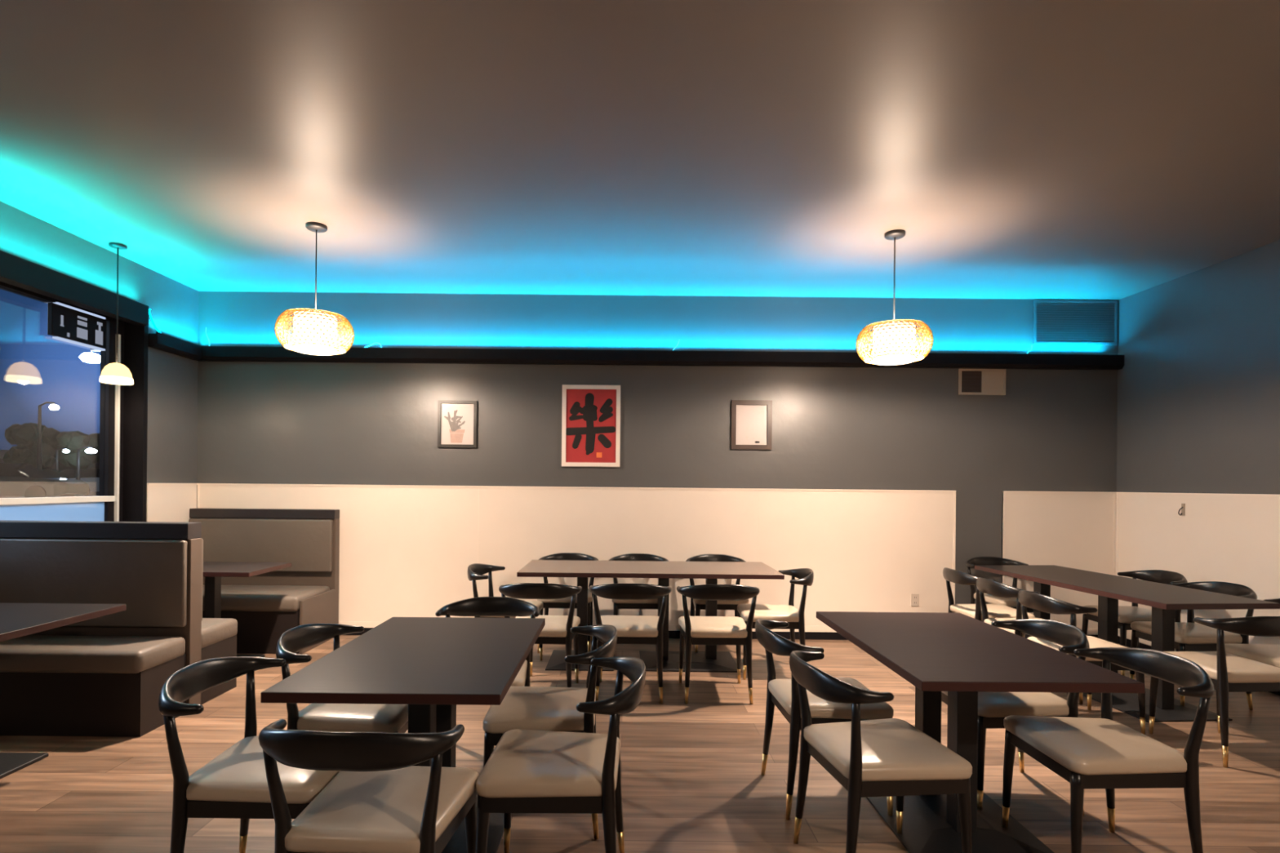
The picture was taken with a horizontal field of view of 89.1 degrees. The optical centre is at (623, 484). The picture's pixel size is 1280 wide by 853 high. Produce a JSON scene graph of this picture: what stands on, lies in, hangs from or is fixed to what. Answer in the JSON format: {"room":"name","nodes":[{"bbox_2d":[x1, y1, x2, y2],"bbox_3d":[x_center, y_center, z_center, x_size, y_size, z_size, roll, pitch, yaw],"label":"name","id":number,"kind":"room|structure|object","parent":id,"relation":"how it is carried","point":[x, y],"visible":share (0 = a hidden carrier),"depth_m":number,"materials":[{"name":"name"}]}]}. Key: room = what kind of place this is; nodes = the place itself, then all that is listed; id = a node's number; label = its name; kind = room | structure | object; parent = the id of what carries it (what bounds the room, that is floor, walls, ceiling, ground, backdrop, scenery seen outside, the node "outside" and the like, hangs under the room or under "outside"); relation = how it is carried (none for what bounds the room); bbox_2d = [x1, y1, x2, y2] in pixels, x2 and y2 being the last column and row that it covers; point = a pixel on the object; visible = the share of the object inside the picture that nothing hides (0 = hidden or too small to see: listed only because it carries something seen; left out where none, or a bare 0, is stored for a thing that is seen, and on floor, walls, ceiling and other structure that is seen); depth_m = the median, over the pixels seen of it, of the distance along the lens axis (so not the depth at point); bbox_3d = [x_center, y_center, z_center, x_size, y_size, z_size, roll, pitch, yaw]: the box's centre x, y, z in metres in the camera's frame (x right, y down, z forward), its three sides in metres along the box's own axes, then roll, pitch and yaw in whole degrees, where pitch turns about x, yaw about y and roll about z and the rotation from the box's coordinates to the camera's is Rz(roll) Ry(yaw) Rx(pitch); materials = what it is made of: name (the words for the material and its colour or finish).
{"room":"restaurant","nodes":[
{"label":"restaurant","id":0,"kind":"room"},
{"bbox_2d":[0,200,199,483],"bbox_3d":[-4.158,-0.209,1.420,0.380,3.180,9.240,1,0,0],"label":"wall","id":1,"kind":"structure","parent":0,"point":[172,379],"depth_m":5.49,"materials":[{"name":"grey paint"}]},
{"bbox_2d":[0,281,115,521],"bbox_3d":[-4.148,-0.449,2.430,0.075,1.820,5.660,1,0,0],"label":"window","id":2,"kind":"structure","parent":1,"relation":"in","point":[82,508],"depth_m":4.69,"materials":[{"name":"clear glass"}]},
{"bbox_2d":[47,302,106,351],"bbox_3d":[-4.119,-1.191,4.905,0.040,0.264,0.490,1,0,0],"label":"sign","id":3,"kind":"object","parent":2,"relation":"attached to","point":[67,323],"visible":1,"depth_m":4.87,"materials":[{"name":"black paint"}]},
{"bbox_2d":[52,336,105,351],"bbox_3d":[-4.122,-1.066,4.923,0.036,0.014,0.435,1,0,0],"label":"light","id":4,"kind":"object","parent":3,"relation":"attached to","point":[71,340],"depth_m":4.92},
{"bbox_2d":[53,302,105,319],"bbox_3d":[-4.120,-1.316,4.923,0.036,0.014,0.435,1,0,0],"label":"light","id":5,"kind":"object","parent":3,"relation":"on","point":[58,304],"depth_m":4.88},
{"bbox_2d":[0,250,148,325],"bbox_3d":[-3.927,-1.377,1.050,0.100,0.160,8.500,1,0,0],"label":"trim","id":6,"kind":"structure","parent":1,"relation":"attached to","point":[15,271],"depth_m":4.54,"materials":[{"name":"black paint"}]},
{"bbox_2d":[114,333,120,521],"bbox_3d":[-4.115,-0.379,5.275,0.027,1.680,0.020,1,0,0],"label":"trim","id":7,"kind":"structure","parent":1,"relation":"attached to","point":[117,451],"depth_m":5.26,"materials":[{"name":"white metal"}]},
{"bbox_2d":[98,316,148,521],"bbox_3d":[-4.083,-0.031,5.300,0.234,2.825,0.200,1,0,0],"label":"trim","id":8,"kind":"structure","parent":1,"relation":"attached to","point":[134,339],"depth_m":5.36,"materials":[{"name":"black paint"}]},
{"bbox_2d":[146,483,197,522],"bbox_3d":[-3.968,0.650,5.714,0.020,1.325,0.628,1,0,0],"label":"wainscoting","id":9,"kind":"structure","parent":1,"relation":"attached to","point":[166,502],"depth_m":5.68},
{"bbox_2d":[147,331,201,359],"bbox_3d":[-3.919,-1.210,5.690,0.080,0.125,0.580,1,0,0],"label":"trim","id":10,"kind":"structure","parent":1,"relation":"attached to","point":[157,340],"depth_m":5.61,"materials":[{"name":"black paint"}]},
{"bbox_2d":[0,0,1279,300],"bbox_3d":[0.207,-1.818,1.420,9.080,0.120,9.540,1,0,0],"label":"ceiling","id":11,"kind":"structure","parent":0,"point":[1027,149],"depth_m":3.32,"materials":[{"name":"paint"}]},
{"bbox_2d":[98,242,133,385],"bbox_3d":[-3.798,-1.279,4.870,0.206,1.035,0.206,1,0,0],"label":"dome pendant","id":12,"kind":"object","parent":11,"relation":"hanging from","point":[115,373],"visible":1,"depth_m":4.84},
{"bbox_2d":[275,222,354,355],"bbox_3d":[-2.117,-1.347,4.465,0.493,0.867,0.494,1,0,-19],"label":"pendant lamp","id":13,"kind":"object","parent":11,"relation":"hanging from","point":[315,332],"visible":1,"depth_m":4.35,"materials":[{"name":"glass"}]},
{"bbox_2d":[856,229,933,365],"bbox_3d":[1.872,-1.296,4.500,0.493,0.892,0.494,1,0,19],"label":"pendant lamp","id":14,"kind":"object","parent":11,"relation":"hanging from","point":[894,341],"visible":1,"depth_m":4.39,"materials":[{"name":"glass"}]},
{"bbox_2d":[0,635,1279,852],"bbox_3d":[0.176,1.482,1.420,9.080,0.120,9.540,1,0,0],"label":"floor","id":15,"kind":"structure","parent":0,"point":[692,781],"depth_m":3.07,"materials":[{"name":"brown wood"}]},
{"bbox_2d":[0,603,125,778],"bbox_3d":[-3.300,1.009,3.078,1.300,0.760,0.755,1,0,0],"label":"table","id":16,"kind":"object","parent":15,"relation":"on","point":[16,620],"visible":1,"depth_m":3.19,"materials":[{"name":"brown wood"}]},
{"bbox_2d":[0,520,237,737],"bbox_3d":[-3.305,0.810,4.035,1.315,1.158,0.930,1,0,0],"label":"bench","id":17,"kind":"object","parent":15,"relation":"on","point":[106,675],"visible":0.89,"depth_m":3.92,"materials":[{"name":"leather"}]},
{"bbox_2d":[0,635,185,673],"bbox_3d":[-3.308,0.979,3.768,1.293,0.130,0.396,1,0,0],"label":"seat cushion","id":18,"kind":"object","parent":17,"relation":"on","point":[28,654],"depth_m":3.60,"materials":[{"name":"beige leather"}]},
{"bbox_2d":[0,538,187,626],"bbox_3d":[-3.306,0.596,3.946,1.290,0.525,0.041,1,0,0],"label":"cushion","id":19,"kind":"object","parent":17,"relation":"on","point":[149,576],"depth_m":3.93,"materials":[{"name":"grey leather"}]},
{"bbox_2d":[201,617,237,648],"bbox_3d":[-3.308,0.979,4.287,1.293,0.130,0.426,1,0,0],"label":"seat cushion","id":20,"kind":"object","parent":17,"relation":"on","point":[216,633],"depth_m":4.31,"materials":[{"name":"beige leather"}]},
{"bbox_2d":[203,561,291,657],"bbox_3d":[-3.330,1.008,4.990,1.240,0.760,0.600,1,0,0],"label":"table","id":21,"kind":"object","parent":15,"relation":"on","point":[213,571],"visible":0.34,"depth_m":4.95,"materials":[{"name":"brown wood"}]},
{"bbox_2d":[158,656,340,852],"bbox_3d":[-1.226,1.015,2.218,0.542,0.789,0.548,1,0,-2],"label":"dining chair","id":22,"kind":"object","parent":15,"relation":"on","point":[233,784],"visible":0.81,"depth_m":2.03,"materials":[{"name":"beige leather"}]},
{"bbox_2d":[186,735,340,804],"bbox_3d":[-1.179,0.952,2.220,0.450,0.065,0.464,1,0,-2],"label":"seat cushion","id":23,"kind":"object","parent":22,"relation":"on","point":[237,775],"depth_m":2.04,"materials":[{"name":"beige leather"}]},
{"bbox_2d":[188,508,339,654],"bbox_3d":[-3.300,0.806,5.669,1.325,1.165,0.698,1,0,0],"label":"bench","id":24,"kind":"object","parent":15,"relation":"on","point":[264,606],"visible":0.69,"depth_m":5.88,"materials":[{"name":"leather"}]},
{"bbox_2d":[188,518,333,572],"bbox_3d":[-3.303,0.551,5.908,1.295,0.475,0.046,1,0,0],"label":"cushion","id":25,"kind":"object","parent":24,"relation":"on","point":[307,544],"depth_m":5.89,"materials":[{"name":"grey leather"}]},
{"bbox_2d":[202,584,329,611],"bbox_3d":[-3.313,0.979,5.625,1.283,0.130,0.610,1,0,0],"label":"seat cushion","id":26,"kind":"object","parent":24,"relation":"on","point":[234,597],"depth_m":5.36,"materials":[{"name":"beige leather"}]},
{"bbox_2d":[275,623,408,733],"bbox_3d":[-1.166,1.016,2.790,0.542,0.789,0.548,1,0,0],"label":"dining chair","id":27,"kind":"object","parent":15,"relation":"on","point":[333,717],"visible":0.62,"depth_m":2.62,"materials":[{"name":"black leather"}]},
{"bbox_2d":[297,703,408,733],"bbox_3d":[-1.119,0.953,2.790,0.450,0.065,0.464,1,0,0],"label":"seat cushion","id":28,"kind":"object","parent":27,"relation":"on","point":[333,717],"depth_m":2.60,"materials":[{"name":"beige leather"}]},
{"bbox_2d":[258,719,479,852],"bbox_3d":[-0.717,1.020,1.904,0.548,0.789,0.542,1,0,3],"label":"dining chair","id":29,"kind":"object","parent":15,"relation":"on","point":[378,801],"visible":0.99,"depth_m":1.74,"materials":[{"name":"black metal"}]},
{"bbox_2d":[284,765,479,852],"bbox_3d":[-0.714,0.957,1.950,0.464,0.065,0.450,1,0,3],"label":"seat cushion","id":30,"kind":"object","parent":29,"relation":"on","point":[357,811],"depth_m":1.84,"materials":[{"name":"beige leather"}]},
{"bbox_2d":[260,617,545,852],"bbox_3d":[-0.765,1.033,2.610,0.750,0.760,1.160,1,0,0],"label":"dining table","id":31,"kind":"object","parent":15,"relation":"on","point":[432,666],"visible":0.71,"depth_m":2.42,"materials":[{"name":"brown wood"}]},
{"bbox_2d":[435,596,540,686],"bbox_3d":[-0.721,1.020,3.356,0.548,0.789,0.542,1,0,-2],"label":"dining chair","id":32,"kind":"object","parent":15,"relation":"on","point":[481,606],"visible":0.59,"depth_m":3.58,"materials":[{"name":"black wood"}]},
{"bbox_2d":[511,659,527,686],"bbox_3d":[-0.719,0.957,3.310,0.464,0.065,0.450,1,0,-2],"label":"seat cushion","id":33,"kind":"object","parent":32,"relation":"on","point":[519,681],"depth_m":3.17,"materials":[{"name":"beige leather"}]},
{"bbox_2d":[466,563,543,676],"bbox_3d":[-0.926,1.018,5.022,0.542,0.789,0.548,1,0,3],"label":"dining chair","id":34,"kind":"object","parent":15,"relation":"on","point":[475,571],"visible":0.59,"depth_m":5.10,"materials":[{"name":"black wood"}]},
{"bbox_2d":[480,600,543,617],"bbox_3d":[-0.879,0.955,5.020,0.450,0.065,0.464,1,0,3],"label":"seat cushion","id":35,"kind":"object","parent":34,"relation":"on","point":[539,604],"depth_m":5.07,"materials":[{"name":"beige leather"}]},
{"bbox_2d":[498,582,582,687],"bbox_3d":[-0.551,1.021,4.394,0.548,0.789,0.542,1,0,2],"label":"dining chair","id":36,"kind":"object","parent":15,"relation":"on","point":[557,628],"visible":0.72,"depth_m":4.21,"materials":[{"name":"black wood"}]},
{"bbox_2d":[515,615,580,637],"bbox_3d":[-0.549,0.958,4.440,0.464,0.065,0.450,1,0,2],"label":"seat cushion","id":37,"kind":"object","parent":36,"relation":"on","point":[556,626],"depth_m":4.28,"materials":[{"name":"beige leather"}]},
{"bbox_2d":[483,624,617,839],"bbox_3d":[-0.304,1.024,2.812,0.542,0.789,0.548,1,0,-2],"label":"dining chair","id":38,"kind":"object","parent":15,"relation":"on","point":[522,708],"visible":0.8,"depth_m":2.64,"materials":[{"name":"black leather"}]},
{"bbox_2d":[483,686,595,733],"bbox_3d":[-0.349,0.960,2.810,0.450,0.065,0.464,1,0,-2],"label":"seat cushion","id":39,"kind":"object","parent":38,"relation":"on","point":[522,708],"depth_m":2.66,"materials":[{"name":"beige leather"}]},
{"bbox_2d":[475,656,645,852],"bbox_3d":[-0.199,1.025,2.268,0.542,0.789,0.548,1,0,2],"label":"dining chair","id":40,"kind":"object","parent":15,"relation":"on","point":[527,771],"visible":1,"depth_m":2.08,"materials":[{"name":"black leather"}]},
{"bbox_2d":[475,728,620,798],"bbox_3d":[-0.244,0.961,2.270,0.450,0.065,0.464,1,0,2],"label":"seat cushion","id":41,"kind":"object","parent":40,"relation":"on","point":[523,763],"depth_m":2.14,"materials":[{"name":"beige leather"}]},
{"bbox_2d":[537,552,598,653],"bbox_3d":[-0.500,1.022,5.706,0.548,0.789,0.542,1,0,0],"label":"dining chair","id":42,"kind":"object","parent":15,"relation":"on","point":[562,602],"visible":0.47,"depth_m":5.84,"materials":[{"name":"black wood"}]},
{"bbox_2d":[537,588,592,603],"bbox_3d":[-0.499,0.959,5.660,0.464,0.065,0.450,1,0,0],"label":"seat cushion","id":43,"kind":"object","parent":42,"relation":"on","point":[567,600],"depth_m":5.44,"materials":[{"name":"beige leather"}]},
{"bbox_2d":[588,583,671,703],"bbox_3d":[0.039,1.027,4.414,0.548,0.789,0.542,1,0,1],"label":"dining chair","id":44,"kind":"object","parent":15,"relation":"on","point":[631,629],"visible":0.88,"depth_m":4.24,"materials":[{"name":"black wood"}]},
{"bbox_2d":[600,615,658,637],"bbox_3d":[0.041,0.964,4.460,0.464,0.065,0.450,1,0,1],"label":"seat cushion","id":45,"kind":"object","parent":44,"relation":"on","point":[626,626],"depth_m":4.32,"materials":[{"name":"beige leather"}]},
{"bbox_2d":[608,553,669,615],"bbox_3d":[0.130,1.028,5.706,0.548,0.789,0.542,1,0,0],"label":"dining chair","id":46,"kind":"object","parent":15,"relation":"on","point":[618,603],"visible":0.34,"depth_m":5.45,"materials":[{"name":"black wood"}]},
{"bbox_2d":[612,598,657,604],"bbox_3d":[0.131,0.965,5.660,0.464,0.065,0.450,1,0,0],"label":"seat cushion","id":47,"kind":"object","parent":46,"relation":"on","point":[615,601],"depth_m":5.43,"materials":[{"name":"beige leather"}]},
{"bbox_2d":[516,560,784,672],"bbox_3d":[0.195,1.042,5.230,1.990,0.760,0.800,1,0,0],"label":"dining table","id":48,"kind":"object","parent":15,"relation":"on","point":[712,660],"visible":0.79,"depth_m":5.17,"materials":[{"name":"brown wood"}]},
{"bbox_2d":[685,554,748,652],"bbox_3d":[0.820,1.034,5.706,0.548,0.789,0.542,1,0,0],"label":"dining chair","id":49,"kind":"object","parent":15,"relation":"on","point":[699,605],"visible":0.37,"depth_m":5.85,"materials":[{"name":"black wood"}]},
{"bbox_2d":[693,598,748,604],"bbox_3d":[0.821,0.971,5.660,0.464,0.065,0.450,1,0,0],"label":"seat cushion","id":50,"kind":"object","parent":49,"relation":"on","point":[696,602],"depth_m":5.44,"materials":[{"name":"beige leather"}]},
{"bbox_2d":[676,584,759,704],"bbox_3d":[0.620,1.032,4.414,0.548,0.789,0.542,1,0,0],"label":"dining chair","id":51,"kind":"object","parent":15,"relation":"on","point":[694,630],"visible":1,"depth_m":4.24,"materials":[{"name":"black leather"}]},
{"bbox_2d":[678,616,747,638],"bbox_3d":[0.621,0.969,4.460,0.464,0.065,0.450,1,0,0],"label":"seat cushion","id":52,"kind":"object","parent":51,"relation":"on","point":[700,627],"depth_m":4.28,"materials":[{"name":"beige leather"}]},
{"bbox_2d":[737,568,813,679],"bbox_3d":[1.156,1.038,4.957,0.542,0.789,0.548,1,0,4],"label":"dining chair","id":53,"kind":"object","parent":15,"relation":"on","point":[788,613],"visible":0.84,"depth_m":4.76,"materials":[{"name":"black leather"}]},
{"bbox_2d":[737,603,799,622],"bbox_3d":[1.111,0.974,4.960,0.450,0.065,0.464,1,0,4],"label":"seat cushion","id":54,"kind":"object","parent":53,"relation":"on","point":[788,613],"depth_m":4.82,"materials":[{"name":"beige leather"}]},
{"bbox_2d":[755,618,893,820],"bbox_3d":[0.884,1.035,2.988,0.542,0.789,0.548,1,0,-2],"label":"dining chair","id":55,"kind":"object","parent":15,"relation":"on","point":[783,694],"visible":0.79,"depth_m":2.79,"materials":[{"name":"black wood"}]},
{"bbox_2d":[768,677,893,719],"bbox_3d":[0.931,0.972,2.990,0.450,0.065,0.464,1,0,-2],"label":"seat cushion","id":56,"kind":"object","parent":55,"relation":"on","point":[820,708],"depth_m":2.79,"materials":[{"name":"beige leather"}]},
{"bbox_2d":[789,650,972,852],"bbox_3d":[0.905,1.035,2.404,0.542,0.789,0.548,1,0,-8],"label":"dining chair","id":57,"kind":"object","parent":15,"relation":"on","point":[887,757],"visible":1,"depth_m":2.23,"materials":[{"name":"black leather"}]},
{"bbox_2d":[804,718,972,781],"bbox_3d":[0.951,0.973,2.410,0.450,0.065,0.464,1,0,-8],"label":"seat cushion","id":58,"kind":"object","parent":57,"relation":"on","point":[893,749],"depth_m":2.29,"materials":[{"name":"beige leather"}]},
{"bbox_2d":[816,611,1144,852],"bbox_3d":[1.390,1.053,2.820,0.760,0.760,1.220,1,0,0],"label":"dining table","id":59,"kind":"object","parent":15,"relation":"on","point":[962,655],"visible":0.89,"depth_m":2.63,"materials":[{"name":"brown wood"}]},
{"bbox_2d":[942,567,1035,621],"bbox_3d":[2.804,1.053,5.060,0.542,0.789,0.548,1,0,0],"label":"dining chair","id":60,"kind":"object","parent":15,"relation":"on","point":[973,611],"visible":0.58,"depth_m":4.96,"materials":[{"name":"wood"}]},
{"bbox_2d":[950,604,1035,621],"bbox_3d":[2.851,0.991,5.060,0.450,0.065,0.464,1,0,0],"label":"seat cushion","id":61,"kind":"object","parent":60,"relation":"on","point":[994,611],"depth_m":4.96,"materials":[{"name":"beige leather"}]},
{"bbox_2d":[965,556,1033,612],"bbox_3d":[3.355,1.058,5.716,0.548,0.789,0.542,1,0,-6],"label":"dining chair","id":62,"kind":"object","parent":15,"relation":"on","point":[979,561],"visible":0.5,"depth_m":5.85,"materials":[{"name":"black wood"}]},
{"bbox_2d":[973,592,1017,607],"bbox_3d":[3.361,0.996,5.670,0.464,0.065,0.450,1,0,-6],"label":"seat cushion","id":63,"kind":"object","parent":62,"relation":"on","point":[989,599],"depth_m":5.50,"materials":[{"name":"beige leather"}]},
{"bbox_2d":[941,619,1089,816],"bbox_3d":[1.806,1.044,3.040,0.542,0.789,0.548,1,0,0],"label":"dining chair","id":64,"kind":"object","parent":15,"relation":"on","point":[993,708],"visible":0.57,"depth_m":2.84,"materials":[{"name":"leather"}]},
{"bbox_2d":[941,691,1068,717],"bbox_3d":[1.761,0.980,3.040,0.450,0.065,0.464,1,0,0],"label":"seat cushion","id":65,"kind":"object","parent":64,"relation":"on","point":[990,704],"depth_m":2.84,"materials":[{"name":"beige leather"}]},
{"bbox_2d":[976,577,1083,703],"bbox_3d":[2.774,1.053,4.510,0.542,0.789,0.548,1,0,0],"label":"dining chair","id":66,"kind":"object","parent":15,"relation":"on","point":[993,588],"visible":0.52,"depth_m":4.43,"materials":[{"name":"black metal"}]},
{"bbox_2d":[984,617,1043,637],"bbox_3d":[2.821,0.990,4.510,0.450,0.065,0.464,1,0,0],"label":"seat cushion","id":67,"kind":"object","parent":66,"relation":"on","point":[987,620],"depth_m":4.63,"materials":[{"name":"beige leather"}]},
{"bbox_2d":[1017,590,1145,734],"bbox_3d":[2.744,1.053,3.959,0.542,0.789,0.548,1,0,-1],"label":"dining chair","id":68,"kind":"object","parent":15,"relation":"on","point":[1040,602],"visible":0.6,"depth_m":3.81,"materials":[{"name":"wood"}]},
{"bbox_2d":[1026,635,1125,661],"bbox_3d":[2.791,0.990,3.960,0.450,0.065,0.464,1,0,-1],"label":"seat cushion","id":69,"kind":"object","parent":68,"relation":"on","point":[1094,642],"depth_m":3.92,"materials":[{"name":"beige leather"}]},
{"bbox_2d":[1002,647,1214,852],"bbox_3d":[1.836,1.044,2.480,0.542,0.789,0.548,1,0,0],"label":"dining chair","id":70,"kind":"object","parent":15,"relation":"on","point":[1104,752],"visible":0.99,"depth_m":2.35,"materials":[{"name":"leather"}]},
{"bbox_2d":[1003,715,1186,775],"bbox_3d":[1.791,0.981,2.480,0.450,0.065,0.464,1,0,0],"label":"seat cushion","id":71,"kind":"object","parent":70,"relation":"on","point":[1104,745],"depth_m":2.37,"materials":[{"name":"beige leather"}]},
{"bbox_2d":[974,564,1279,722],"bbox_3d":[3.420,1.073,4.680,0.720,0.760,1.800,1,0,-5],"label":"dining table","id":72,"kind":"object","parent":15,"relation":"on","point":[1164,599],"visible":0.64,"depth_m":4.21,"materials":[{"name":"brown wood"}]},
{"bbox_2d":[1081,569,1187,675],"bbox_3d":[3.966,1.064,5.040,0.542,0.789,0.548,1,0,0],"label":"dining chair","id":73,"kind":"object","parent":15,"relation":"on","point":[1126,615],"visible":0.57,"depth_m":5.01,"materials":[{"name":"wood"}]},
{"bbox_2d":[1084,605,1151,623],"bbox_3d":[3.921,1.001,5.040,0.450,0.065,0.464,1,0,0],"label":"seat cushion","id":74,"kind":"object","parent":73,"relation":"on","point":[1126,615],"depth_m":4.90,"materials":[{"name":"beige leather"}]},
{"bbox_2d":[1129,581,1257,710],"bbox_3d":[3.876,1.063,4.420,0.542,0.789,0.548,1,0,0],"label":"dining chair","id":75,"kind":"object","parent":15,"relation":"on","point":[1189,636],"visible":0.58,"depth_m":4.31,"materials":[{"name":"black metal"}]},
{"bbox_2d":[1130,621,1242,644],"bbox_3d":[3.831,1.000,4.420,0.450,0.065,0.464,1,0,0],"label":"seat cushion","id":76,"kind":"object","parent":75,"relation":"on","point":[1188,633],"depth_m":4.26,"materials":[{"name":"beige leather"}]},
{"bbox_2d":[1148,616,1279,768],"bbox_3d":[3.292,1.058,3.534,0.548,0.789,0.542,1,0,-3],"label":"dining chair","id":77,"kind":"object","parent":15,"relation":"on","point":[1228,673],"visible":0.9,"depth_m":3.36,"materials":[{"name":"leather"}]},
{"bbox_2d":[1163,651,1279,683],"bbox_3d":[3.291,0.995,3.580,0.464,0.065,0.450,1,0,-3],"label":"seat cushion","id":78,"kind":"object","parent":77,"relation":"on","point":[1239,669],"depth_m":3.42,"materials":[{"name":"beige leather"}]},
{"bbox_2d":[1224,598,1279,667],"bbox_3d":[3.916,1.064,3.780,0.542,0.789,0.548,1,0,0],"label":"dining chair","id":79,"kind":"object","parent":15,"relation":"on","point":[1269,655],"visible":0.34,"depth_m":3.81,"materials":[{"name":"leather"}]},
{"bbox_2d":[1224,643,1279,667],"bbox_3d":[3.871,1.000,3.780,0.450,0.065,0.464,1,0,0],"label":"seat cushion","id":80,"kind":"object","parent":79,"relation":"on","point":[1269,655],"depth_m":3.81,"materials":[{"name":"beige leather"}]},
{"bbox_2d":[196,291,1118,604],"bbox_3d":[0.192,-0.168,6.115,9.080,3.180,0.150,1,0,0],"label":"wall","id":81,"kind":"structure","parent":0,"point":[259,422],"depth_m":6.04,"materials":[{"name":"grey paint"}]},
{"bbox_2d":[437,400,477,448],"bbox_3d":[-1.545,-0.562,6.027,0.360,0.435,0.025,1,0,0],"label":"framed picture","id":82,"kind":"object","parent":81,"relation":"attached to","point":[457,420],"visible":1,"depth_m":6.03,"materials":[{"name":"paper"}]},
{"bbox_2d":[197,483,955,632],"bbox_3d":[-0.444,0.683,6.032,7.035,1.325,0.020,1,0,0],"label":"wainscoting","id":83,"kind":"structure","parent":81,"relation":"attached to","point":[406,551],"depth_m":6.03,"materials":[{"name":"paint"}]},
{"bbox_2d":[561,384,620,466],"bbox_3d":[-0.305,-0.545,6.026,0.540,0.755,0.027,1,0,0],"label":"poster","id":84,"kind":"object","parent":81,"relation":"attached to","point":[591,414],"visible":1,"depth_m":6.03,"materials":[{"name":"red paper"}]},
{"bbox_2d":[196,346,1124,369],"bbox_3d":[0.324,-1.169,6.000,8.534,0.125,0.080,1,0,0],"label":"trim","id":85,"kind":"structure","parent":81,"relation":"attached to","point":[208,353],"depth_m":5.96,"materials":[{"name":"black paint"}]},
{"bbox_2d":[344,627,1097,639],"bbox_3d":[0.292,1.388,6.029,8.510,0.070,0.022,1,0,0],"label":"baseboard","id":86,"kind":"structure","parent":81,"relation":"attached to","point":[672,634],"depth_m":6.02,"materials":[{"name":"black paint"}]},
{"bbox_2d":[730,400,772,449],"bbox_3d":[1.183,-0.554,6.027,0.375,0.455,0.025,1,0,0],"label":"framed picture","id":87,"kind":"object","parent":81,"relation":"attached to","point":[751,420],"visible":1,"depth_m":6.03,"materials":[{"name":"paper"}]},
{"bbox_2d":[735,404,767,444],"bbox_3d":[1.183,-0.554,6.032,0.295,0.375,0.008,1,0,0],"label":"print","id":88,"kind":"object","parent":87,"relation":"attached to","point":[751,420],"depth_m":6.03,"materials":[{"name":"paper"}]},
{"bbox_2d":[958,368,1006,395],"bbox_3d":[3.324,-0.954,6.029,0.430,0.240,0.021,1,0,0],"label":"air vent","id":89,"kind":"object","parent":81,"relation":"in","point":[971,381],"visible":1,"depth_m":6.03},
{"bbox_2d":[1001,490,1115,635],"bbox_3d":[4.036,0.726,6.032,1.045,1.325,0.020,1,0,0],"label":"trim","id":90,"kind":"structure","parent":81,"relation":"attached to","point":[1075,530],"depth_m":6.03,"materials":[{"name":"paint"}]},
{"bbox_2d":[1032,299,1117,345],"bbox_3d":[4.189,-1.505,6.032,0.770,0.410,0.015,1,0,0],"label":"air vent","id":91,"kind":"object","parent":81,"relation":"in","point":[1086,322],"visible":1,"depth_m":6.03,"materials":[{"name":"metal"}]},
{"bbox_2d":[1116,240,1279,494],"bbox_3d":[4.656,-0.126,1.420,0.150,3.180,9.240,1,0,0],"label":"wall","id":92,"kind":"structure","parent":0,"point":[1198,381],"depth_m":5.14,"materials":[{"name":"grey paint"}]},
{"bbox_2d":[1115,492,1279,651],"bbox_3d":[4.565,0.731,1.414,0.020,1.325,9.228,1,0,0],"label":"wall panel","id":93,"kind":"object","parent":92,"relation":"attached to","point":[1229,538],"depth_m":5.07,"materials":[{"name":"paint"}]},
{"label":"outside","id":94,"kind":"structure","parent":0,"visible":0},
{"bbox_2d":[0,491,98,497],"bbox_3d":[-62.457,0.427,65.000,115.100,0.300,190.000,1,0,0],"label":"ground","id":95,"kind":"structure","parent":94,"point":[91,493],"depth_m":33.88,"materials":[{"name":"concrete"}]},
{"bbox_2d":[2,422,60,467],"bbox_3d":[-39.893,-1.838,44.034,3.094,4.668,3.125,1,0,30],"label":"street tree","id":96,"kind":"object","parent":95,"relation":"on","point":[24,436],"visible":0.88,"depth_m":43.06,"materials":[{"name":"green plant"}]},
{"bbox_2d":[0,462,88,497],"bbox_3d":[-22.670,-0.070,24.005,4.350,1.450,1.840,1,0,-11],"label":"parked car","id":97,"kind":"object","parent":95,"relation":"on","point":[26,480],"visible":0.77,"depth_m":23.49,"materials":[{"name":"grey paint"}]},
{"bbox_2d":[36,401,59,470],"bbox_3d":[-23.002,-1.326,25.872,1.040,3.955,0.314,1,0,11],"label":"street lamp","id":98,"kind":"object","parent":95,"relation":"on","point":[53,406],"visible":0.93,"depth_m":25.95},
{"bbox_2d":[0,449,99,471],"bbox_3d":[-60.781,-1.357,59.000,33.000,3.300,9.000,1,0,0],"label":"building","id":99,"kind":"structure","parent":95,"relation":"on","point":[61,467],"depth_m":55.00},
{"bbox_2d":[53,431,99,468],"bbox_3d":[-35.099,-1.459,42.007,2.642,4.003,2.620,1,0,40],"label":"street tree","id":100,"kind":"object","parent":95,"relation":"on","point":[72,441],"visible":0.81,"depth_m":41.16,"materials":[{"name":"green plant"}]},
{"bbox_2d":[53,468,99,496],"bbox_3d":[-27.526,-0.117,34.024,1.840,1.450,4.350,1,0,16],"label":"parked car","id":101,"kind":"object","parent":95,"relation":"on","point":[90,476],"visible":0.1,"depth_m":32.84,"materials":[{"name":"white paint"}]},
{"bbox_2d":[75,445,97,496],"bbox_3d":[-24.781,-0.570,29.865,1.098,2.410,0.432,1,0,11],"label":"street lamp","id":102,"kind":"object","parent":95,"relation":"on","point":[87,451],"visible":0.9,"depth_m":29.94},
{"bbox_2d":[79,348,100,363],"bbox_3d":[-11.000,-1.077,13.867,1.079,3.685,0.392,1,0,-11],"label":"street lamp","id":103,"kind":"object","parent":95,"relation":"on","point":[91,357],"visible":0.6,"depth_m":13.70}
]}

